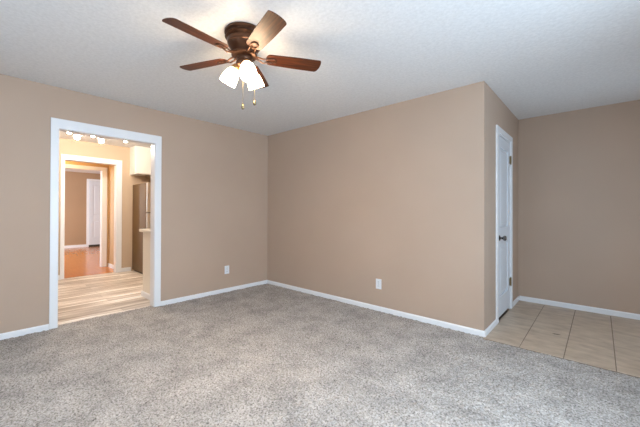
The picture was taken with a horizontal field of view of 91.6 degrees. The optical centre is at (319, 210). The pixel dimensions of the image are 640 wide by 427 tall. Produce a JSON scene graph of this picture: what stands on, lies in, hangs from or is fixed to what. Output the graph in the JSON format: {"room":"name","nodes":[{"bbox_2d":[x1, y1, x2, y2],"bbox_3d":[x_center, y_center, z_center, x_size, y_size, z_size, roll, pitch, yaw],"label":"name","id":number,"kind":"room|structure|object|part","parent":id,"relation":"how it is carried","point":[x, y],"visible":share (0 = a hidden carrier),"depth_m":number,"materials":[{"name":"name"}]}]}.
{"room":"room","nodes":[
{"label":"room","id":0,"kind":"room"},
{"bbox_2d":[64,171,99,245],"bbox_3d":[-8.151,0.002,9.811,0.120,2.470,5.100,0,0,42],"label":"wall","id":1,"kind":"structure","parent":0,"point":[75,182],"depth_m":10.04,"materials":[{"name":"beige paint"}]},
{"bbox_2d":[64,244,85,247],"bbox_3d":[-8.714,1.165,9.082,0.014,0.097,3.078,0,0,42],"label":"baseboard","id":2,"kind":"structure","parent":1,"relation":"attached to","point":[68,246],"depth_m":9.99,"materials":[{"name":"white paint"}]},
{"bbox_2d":[86,179,99,246],"bbox_3d":[-7.371,0.092,10.575,0.018,2.245,0.920,0,0,42],"label":"trim","id":3,"kind":"structure","parent":1,"relation":"attached to","point":[88,180],"depth_m":10.25,"materials":[{"name":"white paint"}]},
{"bbox_2d":[89,181,99,244],"bbox_3d":[-7.363,0.089,10.567,0.035,2.120,0.786,0,0,42],"label":"door","id":4,"kind":"structure","parent":1,"relation":"in","point":[94,186],"depth_m":10.37,"materials":[{"name":"white paint"}]},
{"bbox_2d":[65,161,108,265],"bbox_3d":[-4.631,-0.003,6.649,0.117,2.470,4.900,0,0,42],"label":"wall","id":5,"kind":"structure","parent":0,"point":[66,162],"depth_m":6.66,"materials":[{"name":"paint"}]},
{"bbox_2d":[65,164,106,266],"bbox_3d":[-4.919,0.145,6.328,0.149,2.108,0.960,0,0,42],"label":"trim","id":6,"kind":"structure","parent":5,"relation":"attached to","point":[103,171],"depth_m":6.59,"materials":[{"name":"white paint"}]},
{"bbox_2d":[57,246,150,327],"bbox_3d":[-4.990,1.218,6.960,8.389,0.029,4.900,0,0,42],"label":"floor","id":7,"kind":"structure","parent":0,"point":[98,295],"depth_m":4.70,"materials":[{"name":"beige wood"}]},
{"bbox_2d":[132,183,150,273],"bbox_3d":[-3.178,0.352,6.149,0.842,1.705,0.695,0,0,42],"label":"refrigerator","id":8,"kind":"object","parent":7,"relation":"on","point":[141,192],"visible":0.23,"depth_m":5.90,"materials":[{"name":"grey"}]},
{"bbox_3d":[-2.927,0.585,5.922,0.062,1.058,0.695,0,0,42],"label":"door","id":9,"kind":"part","parent":8,"relation":"part of","materials":[{"name":"silver metal"}]},
{"bbox_3d":[-2.924,-0.229,5.927,0.062,0.545,0.695,0,0,42],"label":"freezer door","id":10,"kind":"part","parent":8,"relation":"part of","materials":[{"name":"silver metal"}]},
{"bbox_2d":[141,232,149,299],"bbox_3d":[-1.771,0.760,4.748,0.549,0.907,1.564,0,0,42],"label":"base cabinet","id":11,"kind":"object","parent":7,"relation":"on","point":[145,293],"visible":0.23,"depth_m":4.26,"materials":[{"name":"beige wood"}]},
{"bbox_2d":[139,228,149,232],"bbox_3d":[-1.783,0.286,4.755,0.575,0.040,1.605,0,0,42],"label":"countertop","id":12,"kind":"structure","parent":11,"relation":"on","point":[140,230],"depth_m":4.20,"materials":[{"name":"beige"}]},
{"bbox_2d":[58,138,150,274],"bbox_3d":[-4.322,-0.008,5.631,0.117,2.470,3.800,0,0,42],"label":"wall","id":13,"kind":"structure","parent":0,"point":[66,146],"depth_m":6.07,"materials":[{"name":"beige paint"}]},
{"bbox_2d":[60,154,121,279],"bbox_3d":[-4.214,0.115,5.751,0.149,2.166,0.926,0,0,42],"label":"trim","id":14,"kind":"structure","parent":13,"relation":"attached to","point":[117,164],"depth_m":5.98,"materials":[{"name":"white paint"}]},
{"bbox_2d":[58,267,130,279],"bbox_3d":[-4.648,1.162,5.168,0.014,0.087,2.690,0,0,42],"label":"baseboard","id":15,"kind":"structure","parent":13,"relation":"attached to","point":[126,268],"depth_m":6.08,"materials":[{"name":"white paint"}]},
{"bbox_2d":[130,146,150,176],"bbox_3d":[-3.392,-0.962,6.337,0.323,0.543,0.760,0,0,42],"label":"upper cabinet","id":16,"kind":"object","parent":13,"relation":"attached to","point":[140,157],"visible":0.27,"depth_m":6.06,"materials":[{"name":"white paint"}]},
{"bbox_3d":[-3.407,-0.954,6.096,0.022,0.501,0.370,0,0,42],"label":"cabinet door","id":17,"kind":"part","parent":16,"relation":"part of","materials":[{"name":"white paint"}]},
{"bbox_2d":[108,165,113,264],"bbox_3d":[-4.206,-0.003,6.441,0.793,2.470,0.100,0,0,42],"label":"wall","id":18,"kind":"structure","parent":0,"point":[111,167],"depth_m":6.53,"materials":[{"name":"paint"}]},
{"bbox_2d":[0,74,267,333],"bbox_3d":[-2.311,-0.012,3.639,0.117,2.470,4.425,0,0,42],"label":"wall","id":19,"kind":"structure","parent":0,"point":[214,177],"depth_m":3.94,"materials":[{"name":"beige paint"}]},
{"bbox_2d":[49,117,161,328],"bbox_3d":[-2.394,0.133,3.547,0.149,2.118,1.058,0,0,42],"label":"trim","id":20,"kind":"structure","parent":19,"relation":"attached to","point":[57,125],"depth_m":3.44,"materials":[{"name":"white paint"}]},
{"bbox_2d":[0,280,266,339],"bbox_3d":[-2.307,1.172,3.544,0.014,0.065,4.305,0,0,42],"label":"baseboard","id":21,"kind":"structure","parent":19,"relation":"attached to","point":[22,332],"depth_m":4.02,"materials":[{"name":"white paint"}]},
{"bbox_2d":[225,265,228,273],"bbox_3d":[-1.372,0.879,4.588,0.009,0.120,0.076,0,0,42],"label":"wall outlet","id":22,"kind":"object","parent":19,"relation":"attached to","point":[226,267],"visible":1,"depth_m":4.59,"materials":[{"name":"white plastic"}]},
{"bbox_2d":[0,284,639,426],"bbox_3d":[-0.529,1.192,1.946,4.949,0.020,4.303,0,0,42],"label":"floor","id":23,"kind":"structure","parent":0,"point":[265,355],"depth_m":2.26,"materials":[{"name":"grey carpet"}]},
{"bbox_2d":[0,0,639,173],"bbox_3d":[-3.080,-1.290,5.387,13.580,0.100,6.220,0,0,42],"label":"ceiling","id":24,"kind":"structure","parent":0,"point":[539,57],"depth_m":2.48,"materials":[{"name":"paint"}]},
{"bbox_2d":[68,133,126,142],"bbox_3d":[-3.387,-1.136,4.761,0.120,0.218,0.806,0,0,42],"label":"track light","id":25,"kind":"object","parent":24,"relation":"attached to","point":[76,137],"visible":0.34,"depth_m":4.59,"materials":[{"name":"silver metal"}]},
{"bbox_2d":[162,10,320,109],"bbox_3d":[-0.554,-0.973,2.162,1.061,0.552,1.029,0,0,42],"label":"ceiling fan","id":26,"kind":"object","parent":24,"relation":"hanging from","point":[245,40],"visible":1,"depth_m":2.11,"materials":[{"name":"brown wood"}]},
{"bbox_3d":[-0.750,-1.084,1.919,0.128,0.006,0.403,15,9,38],"label":"blade","id":27,"kind":"part","parent":26,"relation":"part of","materials":[{"name":"brown wood"}]},
{"bbox_3d":[-0.860,-1.082,2.314,0.403,0.006,0.128,0,12,20],"label":"blade","id":28,"kind":"part","parent":26,"relation":"part of","materials":[{"name":"brown wood"}]},
{"bbox_3d":[-0.647,-0.942,2.206,0.126,0.138,0.121,0,0,42],"label":"lamp shade","id":29,"kind":"part","parent":26,"relation":"part of","materials":[{"name":"white glass"}]},
{"bbox_3d":[-0.490,-0.966,2.107,0.058,0.074,0.055,0,0,42],"label":"bulb","id":30,"kind":"part","parent":26,"relation":"part of","materials":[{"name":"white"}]},
{"bbox_3d":[-0.483,-0.942,2.089,0.128,0.138,0.118,0,0,42],"label":"lamp shade","id":31,"kind":"part","parent":26,"relation":"part of","materials":[{"name":"white glass"}]},
{"bbox_3d":[-0.475,-0.941,2.288,0.116,0.138,0.129,0,0,42],"label":"lamp shade","id":32,"kind":"part","parent":26,"relation":"part of","materials":[{"name":"white glass"}]},
{"bbox_3d":[-0.517,-1.080,2.542,0.128,0.006,0.403,-12,-1,2],"label":"blade","id":33,"kind":"part","parent":26,"relation":"part of","materials":[{"name":"brown wood"}]},
{"bbox_3d":[-0.339,-1.083,1.901,0.128,0.006,0.403,15,-8,-33],"label":"blade","id":34,"kind":"part","parent":26,"relation":"part of","materials":[{"name":"brown wood"}]},
{"bbox_3d":[-0.196,-1.080,2.286,0.403,0.006,0.128,0,-12,-16],"label":"blade","id":35,"kind":"part","parent":26,"relation":"part of","materials":[{"name":"brown wood"}]},
{"bbox_2d":[267,81,487,330],"bbox_3d":[0.389,0.000,4.107,3.274,2.470,0.120,0,0,42],"label":"wall","id":36,"kind":"structure","parent":0,"point":[396,194],"depth_m":3.62,"materials":[{"name":"beige paint"}]},
{"bbox_2d":[267,280,485,336],"bbox_3d":[0.350,1.184,4.042,3.274,0.065,0.014,0,0,42],"label":"baseboard","id":37,"kind":"structure","parent":36,"relation":"attached to","point":[452,326],"depth_m":3.61,"materials":[{"name":"white paint"}]},
{"bbox_2d":[376,279,380,288],"bbox_3d":[0.702,0.885,3.731,0.076,0.120,0.009,0,0,42],"label":"wall outlet","id":38,"kind":"object","parent":36,"relation":"attached to","point":[378,281],"visible":1,"depth_m":3.73,"materials":[{"name":"white plastic"}]},
{"bbox_2d":[487,86,517,326],"bbox_3d":[2.162,0.004,3.721,0.120,2.470,1.675,0,0,42],"label":"wall","id":39,"kind":"structure","parent":0,"point":[499,114],"depth_m":3.26,"materials":[{"name":"beige paint"}]},
{"bbox_2d":[485,296,518,335],"bbox_3d":[2.127,1.188,3.580,0.014,0.065,1.675,0,0,42],"label":"baseboard","id":40,"kind":"structure","parent":39,"relation":"attached to","point":[493,324],"depth_m":3.17,"materials":[{"name":"white paint"}]},
{"bbox_2d":[496,125,512,323],"bbox_3d":[2.082,0.152,3.622,0.138,2.112,0.786,0,0,42],"label":"trim","id":41,"kind":"structure","parent":39,"relation":"attached to","point":[500,132],"depth_m":3.33,"materials":[{"name":"white paint"}]},
{"bbox_2d":[499,136,511,316],"bbox_3d":[2.139,0.179,3.578,0.105,1.995,0.624,0,0,42],"label":"door","id":42,"kind":"structure","parent":39,"relation":"in","point":[505,160],"depth_m":3.61,"materials":[{"name":"white paint"}]},
{"bbox_3d":[1.986,0.305,3.382,0.070,0.064,0.064,0,0,42],"label":"knob","id":43,"kind":"part","parent":42,"relation":"part of","materials":[{"name":"silver metal"}]},
{"bbox_2d":[483,300,639,377],"bbox_3d":[2.703,1.222,3.035,1.599,0.030,1.717,0,0,42],"label":"floor tile","id":44,"kind":"structure","parent":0,"point":[606,342],"depth_m":3.01,"materials":[{"name":"beige tile"}]},
{"bbox_2d":[518,100,639,313],"bbox_3d":[3.365,0.008,3.685,1.719,2.470,0.120,0,0,42],"label":"wall","id":45,"kind":"structure","parent":0,"point":[579,170],"depth_m":3.78,"materials":[{"name":"beige paint"}]},
{"bbox_2d":[519,296,639,319],"bbox_3d":[3.277,1.188,3.664,1.585,0.073,0.014,0,0,42],"label":"baseboard","id":46,"kind":"structure","parent":45,"relation":"attached to","point":[521,298],"depth_m":3.75,"materials":[{"name":"white paint"}]}
]}

